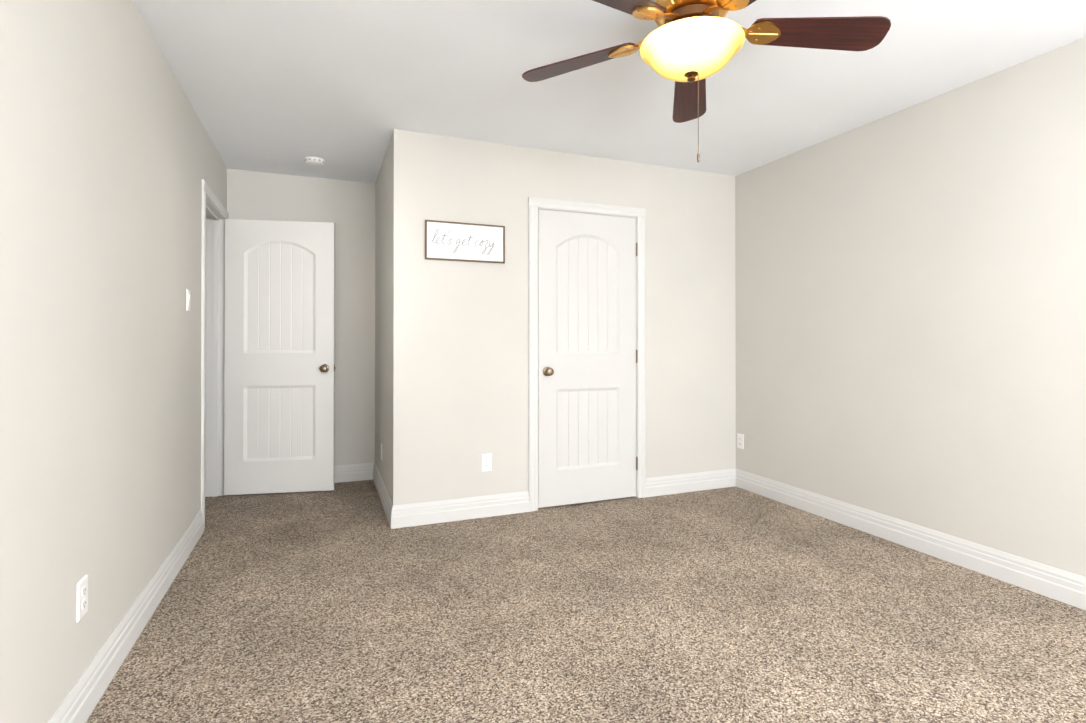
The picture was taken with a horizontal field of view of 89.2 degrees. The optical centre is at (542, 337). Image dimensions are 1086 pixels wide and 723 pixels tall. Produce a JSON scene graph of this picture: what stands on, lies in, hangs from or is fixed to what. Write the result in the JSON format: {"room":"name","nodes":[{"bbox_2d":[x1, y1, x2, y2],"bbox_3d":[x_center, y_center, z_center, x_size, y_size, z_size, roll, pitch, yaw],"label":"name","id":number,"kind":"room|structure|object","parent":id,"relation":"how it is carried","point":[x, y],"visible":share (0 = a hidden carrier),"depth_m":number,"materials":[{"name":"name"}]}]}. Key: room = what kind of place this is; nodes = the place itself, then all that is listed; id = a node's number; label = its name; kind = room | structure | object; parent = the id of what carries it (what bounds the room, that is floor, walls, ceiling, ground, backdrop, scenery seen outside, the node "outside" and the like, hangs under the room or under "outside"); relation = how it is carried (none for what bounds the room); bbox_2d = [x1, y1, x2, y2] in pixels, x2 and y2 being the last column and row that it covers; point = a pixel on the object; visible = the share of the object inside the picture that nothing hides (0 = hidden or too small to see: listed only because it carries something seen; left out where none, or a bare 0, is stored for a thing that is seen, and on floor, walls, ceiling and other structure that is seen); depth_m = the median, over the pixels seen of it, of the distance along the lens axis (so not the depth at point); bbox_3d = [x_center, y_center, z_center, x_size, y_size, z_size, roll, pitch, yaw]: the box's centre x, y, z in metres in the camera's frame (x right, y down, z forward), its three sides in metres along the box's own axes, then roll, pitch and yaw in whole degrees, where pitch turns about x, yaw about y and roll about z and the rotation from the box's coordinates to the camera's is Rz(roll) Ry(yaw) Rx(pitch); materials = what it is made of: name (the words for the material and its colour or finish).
{"room":"empty bedroom","nodes":[
{"label":"empty bedroom","id":0,"kind":"room"},
{"bbox_2d":[0,0,226,722],"bbox_3d":[-1.236,-0.068,1.106,0.120,2.450,6.790,0,0,-22],"label":"wall","id":1,"kind":"structure","parent":0,"point":[110,159],"depth_m":1.72,"materials":[{"name":"paint"}]},
{"bbox_2d":[77,575,87,621],"bbox_3d":[-1.393,0.790,1.668,0.008,0.115,0.070,0,0,-22],"label":"outlet","id":2,"kind":"object","parent":1,"relation":"attached to","point":[82,596],"visible":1,"depth_m":1.66,"materials":[{"name":"white plastic"}]},
{"bbox_2d":[48,510,202,722],"bbox_3d":[-0.997,1.087,0.686,0.016,0.135,5.603,0,0,-22],"label":"baseboard","id":3,"kind":"structure","parent":1,"relation":"attached to","point":[98,675],"depth_m":1.98,"materials":[{"name":"white wood"}]},
{"bbox_2d":[186,289,190,310],"bbox_3d":[-1.912,-0.198,2.974,0.010,0.115,0.070,0,0,-22],"label":"light switch","id":4,"kind":"object","parent":1,"relation":"attached to","point":[188,297],"visible":1,"depth_m":2.96,"materials":[{"name":"white plastic"}]},
{"bbox_2d":[201,179,228,531],"bbox_3d":[-2.274,0.113,3.702,0.152,2.116,0.917,0,0,-22],"label":"trim","id":5,"kind":"structure","parent":1,"relation":"attached to","point":[215,214],"depth_m":4.05,"materials":[{"name":"white wood"}]},
{"bbox_2d":[224,219,335,494],"bbox_3d":[-1.967,0.146,4.127,0.782,2.030,0.181,0,0,-10],"label":"entry door","id":6,"kind":"structure","parent":5,"relation":"attached to","point":[279,376],"depth_m":4.12,"materials":[{"name":"white wood"}]},
{"bbox_2d":[227,169,374,465],"bbox_3d":[-0.696,-0.048,4.913,3.710,2.450,0.120,0,0,-22],"label":"wall","id":7,"kind":"structure","parent":0,"point":[347,208],"depth_m":4.49,"materials":[{"name":"paint"}]},
{"bbox_2d":[334,463,371,482],"bbox_3d":[-1.905,1.107,4.350,1.050,0.135,0.016,0,0,-22],"label":"baseboard","id":8,"kind":"structure","parent":7,"relation":"attached to","point":[352,472],"depth_m":4.49,"materials":[{"name":"white wood"}]},
{"bbox_2d":[375,136,391,498],"bbox_3d":[-1.122,-0.052,4.054,0.120,2.450,1.160,0,0,-22],"label":"wall","id":9,"kind":"structure","parent":0,"point":[383,189],"depth_m":3.94,"materials":[{"name":"paint"}]},
{"bbox_2d":[372,463,395,528],"bbox_3d":[-1.160,1.105,3.959,0.016,0.135,1.296,0,0,-22],"label":"baseboard","id":10,"kind":"structure","parent":9,"relation":"attached to","point":[390,510],"depth_m":3.72,"materials":[{"name":"white wood"}]},
{"bbox_2d":[391,129,735,505],"bbox_3d":[0.281,-0.053,3.925,2.630,2.450,0.120,0,0,-22],"label":"wall","id":11,"kind":"structure","parent":0,"point":[459,368],"depth_m":3.66,"materials":[{"name":"paint"}]},
{"bbox_2d":[396,491,529,527],"bbox_3d":[-0.488,1.102,3.539,0.860,0.135,0.016,0,0,-22],"label":"baseboard","id":12,"kind":"structure","parent":11,"relation":"attached to","point":[416,514],"depth_m":3.52,"materials":[{"name":"white wood"}]},
{"bbox_2d":[425,220,504,263],"bbox_3d":[-0.496,-0.610,3.541,0.520,0.245,0.021,0,0,-22],"label":"sign","id":13,"kind":"object","parent":11,"relation":"attached to","point":[458,241],"visible":1,"depth_m":3.54,"materials":[{"name":"white"}]},
{"bbox_2d":[481,453,491,471],"bbox_3d":[-0.367,0.820,3.593,0.070,0.115,0.008,0,0,-22],"label":"outlet","id":14,"kind":"object","parent":11,"relation":"attached to","point":[486,462],"visible":1,"depth_m":3.59,"materials":[{"name":"white plastic"}]},
{"bbox_2d":[528,197,645,511],"bbox_3d":[0.305,0.114,3.926,0.914,2.116,0.136,0,0,-22],"label":"trim","id":15,"kind":"structure","parent":11,"relation":"attached to","point":[535,204],"depth_m":3.82,"materials":[{"name":"white wood"}]},
{"bbox_2d":[538,209,637,507],"bbox_3d":[0.318,0.145,3.895,0.782,2.030,0.181,0,0,-22],"label":"closet door","id":16,"kind":"structure","parent":11,"relation":"in","point":[587,355],"depth_m":3.88,"materials":[{"name":"white wood"}]},
{"bbox_2d":[645,469,735,496],"bbox_3d":[1.126,1.106,4.184,0.824,0.135,0.016,0,0,-22],"label":"baseboard","id":17,"kind":"structure","parent":11,"relation":"attached to","point":[683,483],"depth_m":4.17,"materials":[{"name":"white wood"}]},
{"bbox_2d":[86,480,1085,722],"bbox_3d":[-0.001,1.210,1.593,5.120,0.100,6.790,0,0,-22],"label":"floor","id":18,"kind":"structure","parent":0,"point":[342,602],"depth_m":2.22,"materials":[{"name":"carpet"}]},
{"bbox_2d":[133,0,1085,183],"bbox_3d":[-0.001,-1.340,1.606,5.120,0.100,6.790,0,0,-22],"label":"ceiling","id":19,"kind":"structure","parent":0,"point":[343,89],"depth_m":2.70,"materials":[{"name":"paint"}]},
{"bbox_2d":[304,157,324,166],"bbox_3d":[-1.646,-1.259,3.969,0.136,0.038,0.136,0,0,-22],"label":"smoke detector","id":20,"kind":"object","parent":19,"relation":"attached to","point":[315,161],"visible":1,"depth_m":3.93,"materials":[{"name":"white plastic"}]},
{"bbox_2d":[522,0,890,161],"bbox_3d":[0.547,-0.969,1.993,1.233,0.639,1.226,0,0,-22],"label":"ceiling fan","id":21,"kind":"object","parent":19,"relation":"hanging from","point":[688,47],"visible":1,"depth_m":1.98,"materials":[{"name":"brown wood"}]},
{"bbox_2d":[735,37,1085,576],"bbox_3d":[2.321,-0.060,2.528,0.120,2.450,6.790,0,0,-22],"label":"wall","id":22,"kind":"structure","parent":0,"point":[910,293],"depth_m":2.93,"materials":[{"name":"paint"}]},
{"bbox_2d":[737,433,743,448],"bbox_3d":[1.541,0.814,4.301,0.008,0.115,0.070,0,0,-22],"label":"outlet","id":23,"kind":"object","parent":22,"relation":"attached to","point":[740,441],"visible":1,"depth_m":4.29,"materials":[{"name":"white plastic"}]},
{"bbox_2d":[736,469,1085,609],"bbox_3d":[2.495,1.094,1.902,0.016,0.135,5.270,0,0,-22],"label":"baseboard","id":24,"kind":"structure","parent":22,"relation":"attached to","point":[1066,587],"depth_m":2.92,"materials":[{"name":"white wood"}]}
]}

